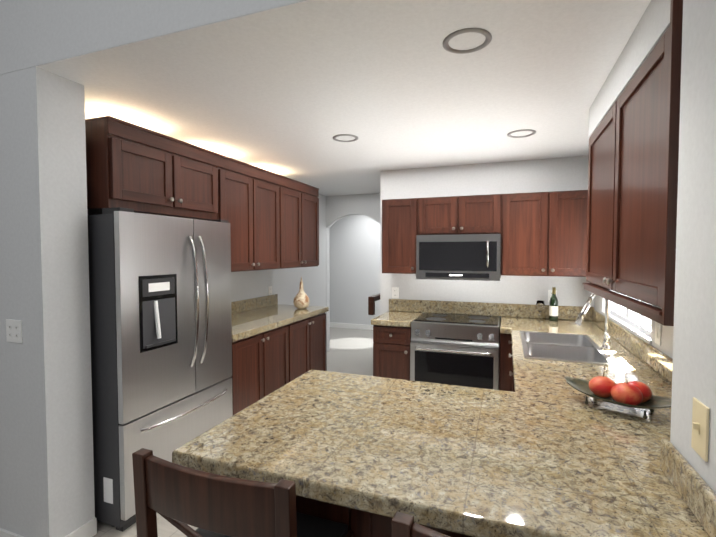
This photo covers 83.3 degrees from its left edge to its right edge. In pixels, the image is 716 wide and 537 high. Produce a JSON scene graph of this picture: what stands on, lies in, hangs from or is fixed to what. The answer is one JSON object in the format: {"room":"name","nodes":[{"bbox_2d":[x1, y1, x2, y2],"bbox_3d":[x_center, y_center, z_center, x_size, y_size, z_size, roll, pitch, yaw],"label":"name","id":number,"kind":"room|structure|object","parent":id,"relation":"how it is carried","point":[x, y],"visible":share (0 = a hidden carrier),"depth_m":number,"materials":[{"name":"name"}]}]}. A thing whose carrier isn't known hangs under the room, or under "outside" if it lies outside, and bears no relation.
{"room":"kitchen","nodes":[
{"label":"kitchen","id":0,"kind":"room"},
{"bbox_2d":[93,512,196,536],"bbox_3d":[-0.111,1.608,0.013,60.000,0.120,60.000,1,2,20],"label":"floor","id":1,"kind":"structure","parent":0,"point":[165,528],"depth_m":2.25,"materials":[{"name":"beige tile"}]},
{"bbox_2d":[88,207,232,531],"bbox_3d":[-1.392,0.550,2.709,0.744,1.795,0.926,1,2,20],"label":"fridge","id":2,"kind":"object","parent":1,"relation":"on","point":[160,326],"visible":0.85,"depth_m":2.35,"materials":[{"name":"grey metal"}]},
{"bbox_2d":[132,448,352,536],"bbox_3d":[-0.320,1.002,1.231,0.490,1.000,0.438,1,2,20],"label":"chair","id":3,"kind":"object","parent":1,"relation":"on","point":[183,498],"visible":1,"depth_m":1.02,"materials":[{"name":"brown wood"}]},
{"bbox_2d":[231,322,294,414],"bbox_3d":[-1.120,0.975,3.631,0.684,0.876,0.936,1,2,20],"label":"base cabinet","id":4,"kind":"object","parent":1,"relation":"on","point":[266,363],"depth_m":3.44,"materials":[{"name":"brown wood"}]},
{"bbox_2d":[295,312,326,377],"bbox_3d":[-0.844,0.948,4.378,0.684,0.876,0.937,1,2,20],"label":"base cabinet","id":5,"kind":"object","parent":1,"relation":"on","point":[310,333],"depth_m":4.30,"materials":[{"name":"brown wood"}]},
{"bbox_2d":[231,294,328,341],"bbox_3d":[-0.972,0.434,3.985,0.702,0.177,1.750,1,2,20],"label":"countertop","id":6,"kind":"structure","parent":5,"relation":"on","point":[253,316],"depth_m":4.09,"materials":[{"name":"stone"}]},
{"bbox_2d":[293,277,309,308],"bbox_3d":[-0.635,0.270,4.530,0.184,0.360,0.184,1,2,20],"label":"vase","id":7,"kind":"object","parent":6,"relation":"on","point":[301,300],"visible":1,"depth_m":4.48,"materials":[{"name":"beige ceramic"}]},
{"bbox_2d":[296,496,470,536],"bbox_3d":[0.116,1.048,1.675,1.023,0.876,0.673,1,2,20],"label":"base cabinet","id":8,"kind":"object","parent":1,"relation":"on","point":[359,523],"depth_m":1.36,"materials":[{"name":"brown wood"}]},
{"bbox_2d":[172,369,499,536],"bbox_3d":[0.045,0.587,1.544,0.990,0.052,0.969,1,2,20],"label":"countertop","id":9,"kind":"structure","parent":8,"relation":"on","point":[429,452],"depth_m":1.28,"materials":[{"name":"stone"}]},
{"bbox_2d":[373,325,410,379],"bbox_3d":[0.409,0.961,4.016,0.362,0.877,0.644,1,2,20],"label":"base cabinet","id":10,"kind":"object","parent":1,"relation":"on","point":[391,351],"visible":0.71,"depth_m":3.74,"materials":[{"name":"brown wood"}]},
{"bbox_2d":[371,299,423,326],"bbox_3d":[0.399,0.432,3.992,0.376,0.182,0.605,1,2,20],"label":"countertop","id":11,"kind":"structure","parent":10,"relation":"on","point":[402,312],"depth_m":4.16,"materials":[{"name":"stone"}]},
{"bbox_2d":[392,511,449,536],"bbox_3d":[0.376,1.013,0.932,0.490,1.000,0.438,1,2,24],"label":"chair","id":12,"kind":"object","parent":1,"relation":"on","point":[404,525],"visible":1,"depth_m":0.82,"materials":[{"name":"brown wood"}]},
{"bbox_2d":[410,313,499,389],"bbox_3d":[0.925,0.941,3.785,0.754,0.935,0.668,1,2,20],"label":"range","id":13,"kind":"object","parent":1,"relation":"on","point":[457,349],"visible":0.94,"depth_m":3.53,"materials":[{"name":"metal"}]},
{"bbox_2d":[499,333,513,391],"bbox_3d":[1.683,0.978,3.573,0.801,0.876,0.590,1,2,20],"label":"base cabinet","id":14,"kind":"object","parent":1,"relation":"on","point":[506,383],"depth_m":3.41,"materials":[{"name":"brown wood"}]},
{"bbox_2d":[500,293,715,536],"bbox_3d":[1.253,0.430,2.302,0.747,0.545,3.237,1,2,20],"label":"countertop","id":15,"kind":"structure","parent":14,"relation":"on","point":[543,449],"depth_m":1.30,"materials":[{"name":"stone"}]},
{"bbox_2d":[536,300,544,320],"bbox_3d":[1.672,0.388,3.694,0.074,0.185,0.074,1,2,20],"label":"wine glass","id":16,"kind":"object","parent":15,"relation":"on","point":[540,305],"visible":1,"depth_m":3.67,"materials":[{"name":"clear glass"}]},
{"bbox_2d":[549,287,557,321],"bbox_3d":[1.794,0.327,3.689,0.076,0.308,0.076,1,2,20],"label":"wine bottle","id":17,"kind":"object","parent":15,"relation":"on","point":[553,308],"visible":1,"depth_m":3.66,"materials":[{"name":"green glass"}]},
{"bbox_2d":[520,293,616,365],"bbox_3d":[1.385,0.416,2.686,0.540,0.545,0.870,1,2,20],"label":"sink","id":18,"kind":"object","parent":15,"relation":"in","point":[542,346],"depth_m":2.67,"materials":[{"name":"metal"}]},
{"bbox_2d":[565,372,671,418],"bbox_3d":[1.040,0.491,1.606,0.366,0.134,0.258,1,2,20],"label":"fruit tray","id":19,"kind":"object","parent":15,"relation":"on","point":[635,394],"visible":1,"depth_m":1.56,"materials":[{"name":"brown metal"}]},
{"bbox_2d":[0,0,305,536],"bbox_3d":[-0.764,-0.319,1.785,8.500,3.600,0.235,1,2,20],"label":"wall","id":20,"kind":"structure","parent":0,"point":[46,460],"depth_m":2.01,"materials":[{"name":"paint"}]},
{"bbox_2d":[6,319,22,342],"bbox_3d":[-1.743,0.317,2.039,0.118,0.115,0.008,1,2,20],"label":"light switch","id":21,"kind":"object","parent":20,"relation":"attached to","point":[13,330],"visible":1,"depth_m":2.04,"materials":[{"name":"white plastic"}]},
{"bbox_2d":[0,517,96,536],"bbox_3d":[-3.120,1.403,2.711,3.482,0.090,0.247,1,2,20],"label":"baseboard","id":22,"kind":"structure","parent":20,"relation":"attached to","point":[88,529],"depth_m":2.15,"materials":[{"name":"white"}]},
{"bbox_2d":[231,194,325,312],"bbox_3d":[-1.265,0.165,4.406,0.140,2.440,4.300,1,2,20],"label":"wall","id":23,"kind":"structure","parent":0,"point":[284,283],"depth_m":5.23,"materials":[{"name":"paint"}]},
{"bbox_2d":[85,116,220,219],"bbox_3d":[-1.480,-0.604,2.724,0.594,0.500,0.890,1,2,20],"label":"upper cabinet","id":24,"kind":"object","parent":23,"relation":"attached to","point":[129,165],"depth_m":2.45,"materials":[{"name":"brown wood"}]},
{"bbox_2d":[221,155,284,271],"bbox_3d":[-1.163,-0.436,3.592,0.594,0.900,0.938,1,2,20],"label":"upper cabinet","id":25,"kind":"object","parent":23,"relation":"attached to","point":[272,218],"depth_m":3.46,"materials":[{"name":"brown wood"}]},
{"bbox_2d":[268,286,271,294],"bbox_3d":[-1.043,0.271,4.798,0.008,0.120,0.075,1,2,20],"label":"electrical outlet","id":26,"kind":"object","parent":23,"relation":"attached to","point":[269,290],"visible":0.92,"depth_m":4.79,"materials":[{"name":"white plastic"}]},
{"bbox_2d":[285,177,318,267],"bbox_3d":[-0.887,-0.463,4.341,0.594,0.900,0.938,1,2,20],"label":"upper cabinet","id":27,"kind":"object","parent":23,"relation":"attached to","point":[301,199],"depth_m":4.27,"materials":[{"name":"brown wood"}]},
{"bbox_2d":[10,0,650,195],"bbox_3d":[0.355,-1.088,3.638,3.680,0.120,4.533,1,2,20],"label":"ceiling","id":28,"kind":"structure","parent":0,"point":[290,91],"depth_m":2.10,"materials":[{"name":"paint"}]},
{"bbox_2d":[333,134,357,141],"bbox_3d":[-0.096,-1.009,3.111,0.200,0.019,0.200,1,2,20],"label":"recessed light","id":29,"kind":"object","parent":28,"relation":"in","point":[335,139],"visible":0.69,"depth_m":3.07,"materials":[{"name":"grey metal"}]},
{"bbox_2d":[443,28,491,53],"bbox_3d":[0.457,-0.957,1.693,0.200,0.019,0.200,1,2,20],"label":"recessed light","id":30,"kind":"object","parent":28,"relation":"in","point":[484,32],"visible":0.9,"depth_m":1.67,"materials":[{"name":"grey metal"}]},
{"bbox_2d":[507,129,535,137],"bbox_3d":[1.213,-1.004,2.991,0.200,0.019,0.200,1,2,20],"label":"recessed light","id":31,"kind":"object","parent":28,"relation":"in","point":[531,130],"visible":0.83,"depth_m":2.97,"materials":[{"name":"grey metal"}]},
{"bbox_2d":[327,327,372,375],"bbox_3d":[0.447,1.364,6.293,5.700,0.104,3.420,1,2,20],"label":"floor carpet","id":32,"kind":"object","parent":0,"point":[350,351],"visible":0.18,"depth_m":6.36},
{"bbox_2d":[326,193,379,350],"bbox_3d":[0.091,0.101,6.133,1.490,2.440,0.120,1,2,20],"label":"wall","id":33,"kind":"structure","parent":0,"point":[338,207],"depth_m":6.16,"materials":[{"name":"paint"}]},
{"bbox_2d":[329,215,379,324],"bbox_3d":[1.062,0.036,7.916,5.980,2.440,0.140,1,2,20],"label":"wall","id":34,"kind":"structure","parent":0,"point":[354,255],"depth_m":8.24,"materials":[{"name":"paint"}]},
{"bbox_2d":[330,322,372,329],"bbox_3d":[1.036,1.206,7.886,5.700,0.096,0.014,1,2,20],"label":"baseboard","id":35,"kind":"structure","parent":34,"relation":"attached to","point":[353,326],"depth_m":8.30,"materials":[{"name":"white"}]},
{"bbox_2d":[380,155,594,365],"bbox_3d":[1.554,0.151,4.784,2.190,2.440,1.640,1,2,20],"label":"wall","id":36,"kind":"structure","parent":0,"point":[548,175],"depth_m":3.99,"materials":[{"name":"paint"}]},
{"bbox_2d":[368,293,379,314],"bbox_3d":[0.343,0.404,4.905,0.160,0.205,0.890,1,2,20],"label":"handrail","id":37,"kind":"object","parent":36,"relation":"attached to","point":[372,299],"visible":0.62,"depth_m":4.51,"materials":[{"name":"brown wood"}]},
{"bbox_2d":[392,287,398,298],"bbox_3d":[0.401,0.263,4.335,0.075,0.120,0.008,1,2,20],"label":"electrical outlet","id":38,"kind":"object","parent":36,"relation":"attached to","point":[395,292],"visible":1,"depth_m":4.33,"materials":[{"name":"white plastic"}]},
{"bbox_2d":[382,198,417,273],"bbox_3d":[0.461,-0.322,4.109,0.363,0.734,0.344,1,2,20],"label":"upper cabinet","id":39,"kind":"object","parent":36,"relation":"attached to","point":[399,216],"depth_m":3.95,"materials":[{"name":"brown wood"}]},
{"bbox_2d":[416,234,500,280],"bbox_3d":[0.970,-0.109,3.867,0.752,0.417,0.461,1,2,20],"label":"microwave","id":40,"kind":"object","parent":36,"relation":"attached to","point":[461,257],"visible":1,"depth_m":3.69,"materials":[{"name":"grey metal"}]},
{"bbox_2d":[418,194,501,234],"bbox_3d":[0.990,-0.502,3.907,0.764,0.359,0.344,1,2,20],"label":"upper cabinet","id":41,"kind":"object","parent":36,"relation":"attached to","point":[471,214],"depth_m":3.74,"materials":[{"name":"brown wood"}]},
{"bbox_2d":[501,190,587,276],"bbox_3d":[1.726,-0.305,3.643,0.805,0.734,0.344,1,2,20],"label":"upper cabinet","id":42,"kind":"object","parent":36,"relation":"attached to","point":[543,233],"depth_m":3.50,"materials":[{"name":"brown wood"}]},
{"bbox_2d":[548,290,556,301],"bbox_3d":[1.837,0.262,3.805,0.075,0.120,0.008,1,2,20],"label":"electrical outlet","id":43,"kind":"object","parent":36,"relation":"attached to","point":[549,294],"visible":0.29,"depth_m":3.81,"materials":[{"name":"white plastic"}]},
{"bbox_2d":[588,0,670,136],"bbox_3d":[1.331,-0.873,1.804,0.294,0.174,1.357,1,2,20],"label":"soffit","id":44,"kind":"structure","parent":0,"point":[652,27],"depth_m":1.62,"materials":[{"name":"paint"}]},
{"bbox_2d":[594,295,673,357],"bbox_3d":[1.742,0.241,2.330,0.140,2.440,2.840,1,2,20],"label":"wall","id":45,"kind":"structure","parent":0,"point":[666,347],"depth_m":2.08,"materials":[{"name":"paint"}]},
{"bbox_2d":[582,110,609,295],"bbox_3d":[1.432,-0.346,2.104,0.294,0.901,0.739,1,2,20],"label":"upper cabinet","id":46,"kind":"object","parent":45,"relation":"attached to","point":[596,206],"depth_m":2.25,"materials":[{"name":"brown wood"}]},
{"bbox_2d":[600,290,651,343],"bbox_3d":[1.880,0.249,2.796,0.102,0.297,1.250,1,2,20],"label":"window","id":47,"kind":"structure","parent":45,"relation":"in","point":[625,318],"depth_m":2.74,"materials":[{"name":"grey glass"}]},
{"bbox_2d":[606,8,682,319],"bbox_3d":[1.222,-0.325,1.534,0.294,0.901,0.739,1,2,20],"label":"upper cabinet","id":48,"kind":"object","parent":45,"relation":"attached to","point":[633,157],"depth_m":1.45,"materials":[{"name":"brown wood"}]},
{"bbox_2d":[655,321,661,345],"bbox_3d":[1.587,0.339,2.134,0.011,0.125,0.080,1,2,20],"label":"light switch","id":49,"kind":"object","parent":45,"relation":"attached to","point":[658,327],"visible":0.77,"depth_m":2.12,"materials":[{"name":"white plastic"}]},
{"bbox_2d":[670,0,715,492],"bbox_3d":[1.052,-0.286,0.901,0.460,3.600,0.280,1,2,20],"label":"wall","id":50,"kind":"structure","parent":0,"point":[694,357],"depth_m":1.00,"materials":[{"name":"paint"}]},
{"bbox_2d":[691,397,709,461],"bbox_3d":[0.811,0.382,0.963,0.017,0.125,0.075,1,2,20],"label":"light switch","id":51,"kind":"object","parent":50,"relation":"attached to","point":[700,428],"visible":1,"depth_m":0.95,"materials":[{"name":"beige plastic"}]}
]}

